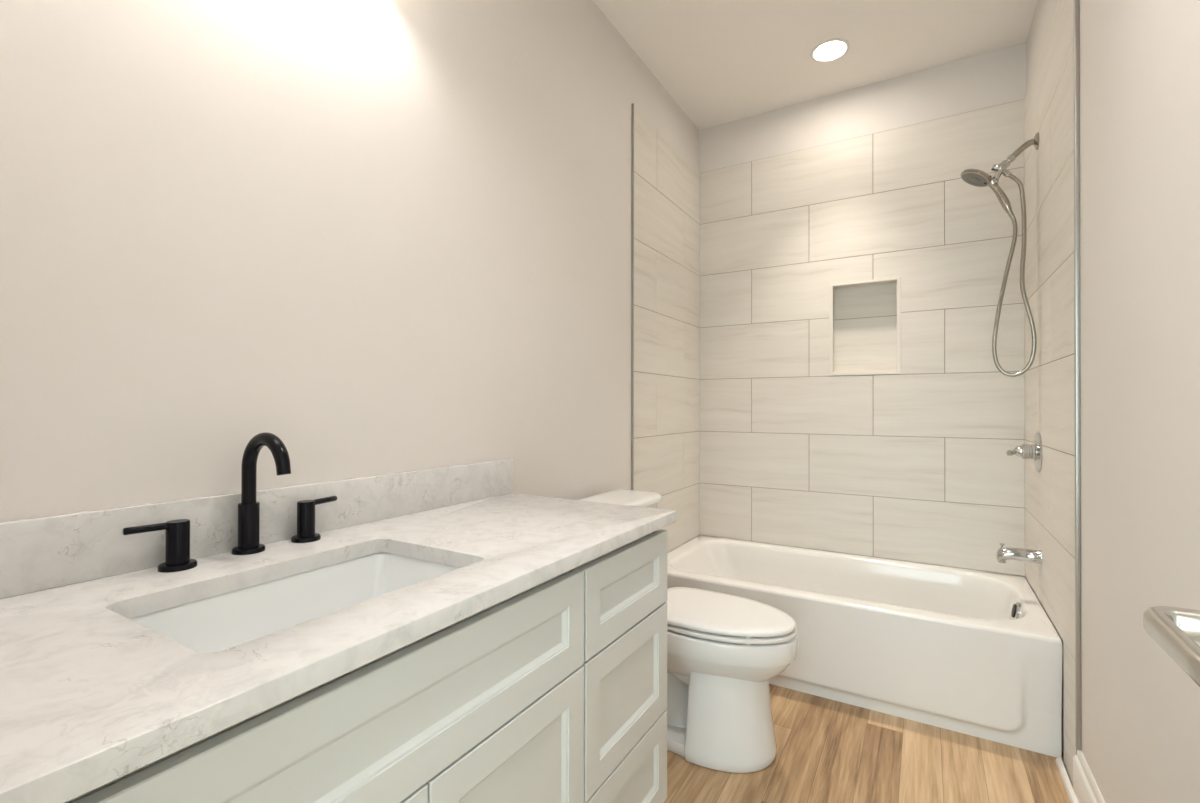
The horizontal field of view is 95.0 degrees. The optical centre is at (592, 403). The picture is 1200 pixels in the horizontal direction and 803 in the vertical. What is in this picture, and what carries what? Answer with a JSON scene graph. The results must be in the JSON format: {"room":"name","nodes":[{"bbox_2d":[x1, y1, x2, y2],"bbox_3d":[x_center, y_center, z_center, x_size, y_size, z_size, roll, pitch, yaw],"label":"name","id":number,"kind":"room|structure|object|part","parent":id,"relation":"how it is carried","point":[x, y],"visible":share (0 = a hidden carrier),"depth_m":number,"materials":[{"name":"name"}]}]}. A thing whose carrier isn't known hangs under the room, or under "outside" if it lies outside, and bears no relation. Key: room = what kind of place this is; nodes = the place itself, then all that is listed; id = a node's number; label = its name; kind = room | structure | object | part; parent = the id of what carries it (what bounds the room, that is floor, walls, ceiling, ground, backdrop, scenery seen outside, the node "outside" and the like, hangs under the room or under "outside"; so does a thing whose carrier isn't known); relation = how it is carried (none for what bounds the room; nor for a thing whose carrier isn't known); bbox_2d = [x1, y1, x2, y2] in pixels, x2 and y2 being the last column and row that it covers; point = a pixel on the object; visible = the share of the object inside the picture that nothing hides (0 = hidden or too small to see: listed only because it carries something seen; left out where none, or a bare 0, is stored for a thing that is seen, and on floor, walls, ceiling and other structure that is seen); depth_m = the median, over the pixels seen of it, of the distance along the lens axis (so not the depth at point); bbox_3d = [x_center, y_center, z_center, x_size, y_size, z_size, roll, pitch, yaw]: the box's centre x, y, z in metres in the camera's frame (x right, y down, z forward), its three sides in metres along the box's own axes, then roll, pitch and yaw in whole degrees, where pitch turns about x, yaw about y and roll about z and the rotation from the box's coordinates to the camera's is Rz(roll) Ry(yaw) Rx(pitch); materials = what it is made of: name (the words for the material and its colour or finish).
{"room":"bathroom","nodes":[
{"label":"bathroom","id":0,"kind":"room"},
{"bbox_2d":[0,0,699,552],"bbox_3d":[-0.568,-0.241,1.381,0.110,2.810,4.720,0,0,31],"label":"wall","id":1,"kind":"structure","parent":0,"point":[368,237],"depth_m":1.25,"materials":[{"name":"paint"}]},
{"bbox_2d":[0,459,513,598],"bbox_3d":[-0.604,0.230,1.216,0.018,0.108,1.323,0,0,31],"label":"backsplash","id":2,"kind":"structure","parent":1,"relation":"attached to","point":[48,552],"depth_m":1.01,"materials":[{"name":"white stone"}]},
{"bbox_2d":[631,103,633,489],"bbox_3d":[0.185,-0.106,2.526,0.011,2.552,0.005,0,0,31],"label":"trim","id":3,"kind":"structure","parent":1,"relation":"attached to","point":[632,169],"depth_m":2.53,"materials":[{"name":"silver metal"}]},
{"bbox_2d":[593,0,1037,129],"bbox_3d":[0.140,-1.697,0.961,1.780,0.100,4.720,0,0,31],"label":"ceiling","id":4,"kind":"structure","parent":0,"point":[720,61],"depth_m":2.48,"materials":[{"name":"white paint"}]},
{"bbox_2d":[811,38,849,61],"bbox_3d":[1.101,-1.634,2.547,0.166,0.007,0.166,0,0,31],"label":"recessed light","id":5,"kind":"object","parent":4,"relation":"in","point":[834,48],"visible":1,"depth_m":2.54,"materials":[{"name":"white paint"}]},
{"bbox_2d":[699,42,1026,579],"bbox_3d":[1.323,-0.231,2.923,1.549,2.810,0.122,0,0,31],"label":"wall","id":6,"kind":"structure","parent":0,"point":[855,400],"depth_m":2.81,"materials":[{"name":"tile"}]},
{"bbox_3d":[1.393,-0.389,2.818,0.330,0.484,0.014,0,0,31],"label":"niche frame","id":7,"kind":"part","parent":6,"relation":"part of","materials":[{"name":"beige tile"}]},
{"bbox_2d":[664,684,1072,802],"bbox_3d":[0.135,1.212,0.947,1.780,0.100,4.720,0,0,31],"label":"floor","id":8,"kind":"structure","parent":0,"point":[829,751],"depth_m":1.76,"materials":[{"name":"brown wood"}]},
{"bbox_2d":[66,530,666,802],"bbox_3d":[-0.376,0.738,1.061,0.564,0.848,1.298,0,0,31],"label":"vanity cabinet","id":9,"kind":"object","parent":8,"relation":"on","point":[555,691],"visible":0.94,"depth_m":0.88,"materials":[{"name":"white paint"}]},
{"bbox_2d":[0,493,676,802],"bbox_3d":[-0.363,0.298,1.064,0.586,0.030,1.314,0,0,31],"label":"countertop","id":10,"kind":"structure","parent":9,"relation":"on","point":[91,696],"depth_m":0.67,"materials":[{"name":"white stone"}]},
{"bbox_2d":[122,432,336,572],"bbox_3d":[-0.615,0.168,1.024,0.157,0.229,0.381,0,0,31],"label":"faucet","id":11,"kind":"object","parent":10,"relation":"on","point":[177,532],"visible":1,"depth_m":1.03,"materials":[{"name":"black metal"}]},
{"bbox_3d":[-0.735,0.208,0.917,0.012,0.012,0.073,0,0,40],"label":"lever","id":12,"kind":"part","parent":11,"relation":"part of","materials":[{"name":"black metal"}]},
{"bbox_3d":[-0.712,0.242,0.945,0.055,0.080,0.055,0,0,31],"label":"handle","id":13,"kind":"part","parent":11,"relation":"part of","materials":[{"name":"black metal"}]},
{"bbox_3d":[-0.657,0.237,1.052,0.055,0.092,0.055,0,0,31],"label":"spout","id":14,"kind":"part","parent":11,"relation":"part of","materials":[{"name":"black metal"}]},
{"bbox_3d":[-0.607,0.128,1.022,0.142,0.148,0.025,0,0,31],"label":"spout","id":15,"kind":"part","parent":11,"relation":"part of","materials":[{"name":"black metal"}]},
{"bbox_3d":[-0.595,0.243,1.143,0.055,0.080,0.055,0,0,31],"label":"handle","id":16,"kind":"part","parent":11,"relation":"part of","materials":[{"name":"black metal"}]},
{"bbox_3d":[-0.581,0.209,1.180,0.012,0.012,0.079,0,0,20],"label":"lever","id":17,"kind":"part","parent":11,"relation":"part of","materials":[{"name":"black metal"}]},
{"bbox_2d":[130,552,458,652],"bbox_3d":[-0.439,0.391,0.890,0.350,0.155,0.516,0,0,31],"label":"sink","id":18,"kind":"object","parent":10,"relation":"in","point":[227,620],"visible":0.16,"depth_m":0.98,"materials":[{"name":"white ceramic"}]},
{"bbox_3d":[-0.340,0.788,0.595,0.019,0.520,0.402,0,0,31],"label":"cabinet door","id":19,"kind":"part","parent":9,"relation":"part of","materials":[{"name":"white paint"}]},
{"bbox_3d":[-0.129,0.790,0.943,0.019,0.520,0.404,0,0,31],"label":"cabinet door","id":20,"kind":"part","parent":9,"relation":"part of","materials":[{"name":"white paint"}]},
{"bbox_3d":[0.087,0.432,1.300,0.019,0.188,0.412,0,0,31],"label":"drawer","id":21,"kind":"part","parent":9,"relation":"part of","materials":[{"name":"white paint"}]},
{"bbox_3d":[0.086,0.672,1.299,0.019,0.282,0.412,0,0,31],"label":"drawer","id":22,"kind":"part","parent":9,"relation":"part of","materials":[{"name":"white paint"}]},
{"bbox_3d":[0.086,0.935,1.298,0.019,0.234,0.412,0,0,31],"label":"drawer","id":23,"kind":"part","parent":9,"relation":"part of","materials":[{"name":"white paint"}]},
{"bbox_2d":[578,489,797,772],"bbox_3d":[0.332,0.763,1.974,0.773,0.804,0.436,0,0,31],"label":"toilet","id":24,"kind":"object","parent":8,"relation":"on","point":[724,651],"visible":0.49,"depth_m":1.77,"materials":[{"name":"white ceramic"}]},
{"bbox_3d":[0.098,0.377,2.117,0.226,0.033,0.436,0,0,31],"label":"tank lid","id":25,"kind":"part","parent":24,"relation":"part of","materials":[{"name":"white ceramic"}]},
{"bbox_3d":[0.442,0.721,1.907,0.504,0.022,0.354,0,0,31],"label":"lid","id":26,"kind":"part","parent":24,"relation":"part of","materials":[{"name":"white plastic"}]},
{"bbox_3d":[0.448,0.745,1.903,0.494,0.014,0.356,0,0,31],"label":"seat","id":27,"kind":"part","parent":24,"relation":"part of","materials":[{"name":"white plastic"}]},
{"bbox_3d":[0.430,0.848,1.914,0.543,0.179,0.360,0,0,31],"label":"bowl","id":28,"kind":"part","parent":24,"relation":"part of","materials":[{"name":"white ceramic"}]},
{"bbox_2d":[667,535,1061,758],"bbox_3d":[1.086,0.974,2.529,1.528,0.395,0.790,0,0,31],"label":"bathtub","id":29,"kind":"object","parent":8,"relation":"on","point":[975,653],"visible":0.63,"depth_m":2.11,"materials":[{"name":"white ceramic"}]},
{"bbox_3d":[1.670,0.819,2.164,0.025,0.072,0.072,0,0,31],"label":"overflow plate","id":30,"kind":"part","parent":29,"relation":"part of","materials":[{"name":"silver metal"}]},
{"bbox_2d":[1024,0,1199,802],"bbox_3d":[0.839,-0.243,0.529,0.121,2.810,4.720,0,0,31],"label":"wall","id":31,"kind":"structure","parent":0,"point":[1140,59],"depth_m":1.29,"materials":[{"name":"paint"}]},
{"bbox_2d":[961,132,1038,376],"bbox_3d":[1.654,-0.588,2.239,0.255,0.967,0.119,0,0,31],"label":"shower","id":32,"kind":"object","parent":31,"relation":"attached to","point":[975,177],"visible":1,"depth_m":2.21,"materials":[{"name":"silver metal"}]},
{"bbox_3d":[1.649,-0.856,2.243,0.102,0.168,0.030,0,0,34],"label":"handle","id":33,"kind":"part","parent":32,"relation":"part of","materials":[{"name":"silver metal"}]},
{"bbox_3d":[1.725,-1.018,2.199,0.086,0.066,0.024,0,0,31],"label":"shower arm","id":34,"kind":"part","parent":32,"relation":"part of","materials":[{"name":"silver metal"}]},
{"bbox_2d":[997,543,1041,564],"bbox_3d":[1.678,0.595,2.164,0.138,0.077,0.057,0,0,31],"label":"tub spout","id":35,"kind":"object","parent":31,"relation":"attached to","point":[1003,554],"visible":1,"depth_m":2.15,"materials":[{"name":"silver metal"}]},
{"bbox_2d":[1006,432,1042,472],"bbox_3d":[1.714,0.191,2.191,0.104,0.160,0.160,0,0,31],"label":"shower valve","id":36,"kind":"object","parent":31,"relation":"attached to","point":[1034,451],"visible":1,"depth_m":2.16,"materials":[{"name":"silver metal"}]},
{"bbox_3d":[1.686,0.192,2.199,0.050,0.035,0.023,0,0,10],"label":"lever","id":37,"kind":"part","parent":36,"relation":"part of","materials":[{"name":"silver metal"}]},
{"bbox_2d":[1055,757,1077,802],"bbox_3d":[0.933,1.154,0.826,0.014,0.018,2.260,0,0,31],"label":"trim","id":38,"kind":"structure","parent":31,"relation":"attached to","point":[1069,789],"depth_m":1.68,"materials":[{"name":"white paint"}]},
{"bbox_2d":[1073,0,1081,750],"bbox_3d":[1.443,-0.181,1.634,0.013,2.407,0.018,0,0,31],"label":"trim","id":39,"kind":"structure","parent":31,"relation":"attached to","point":[1076,3],"depth_m":1.63,"materials":[{"name":"silver metal"}]},
{"bbox_2d":[1073,750,1104,802],"bbox_3d":[0.902,1.090,0.744,0.016,0.146,2.087,0,0,31],"label":"baseboard","id":40,"kind":"structure","parent":31,"relation":"attached to","point":[1086,790],"depth_m":1.55,"materials":[{"name":"white paint"}]},
{"bbox_2d":[1143,606,1199,686],"bbox_3d":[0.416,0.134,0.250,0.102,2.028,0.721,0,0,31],"label":"towel bar","id":41,"kind":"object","parent":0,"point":[1175,629],"depth_m":0.48,"materials":[{"name":"silver metal"}]}
]}

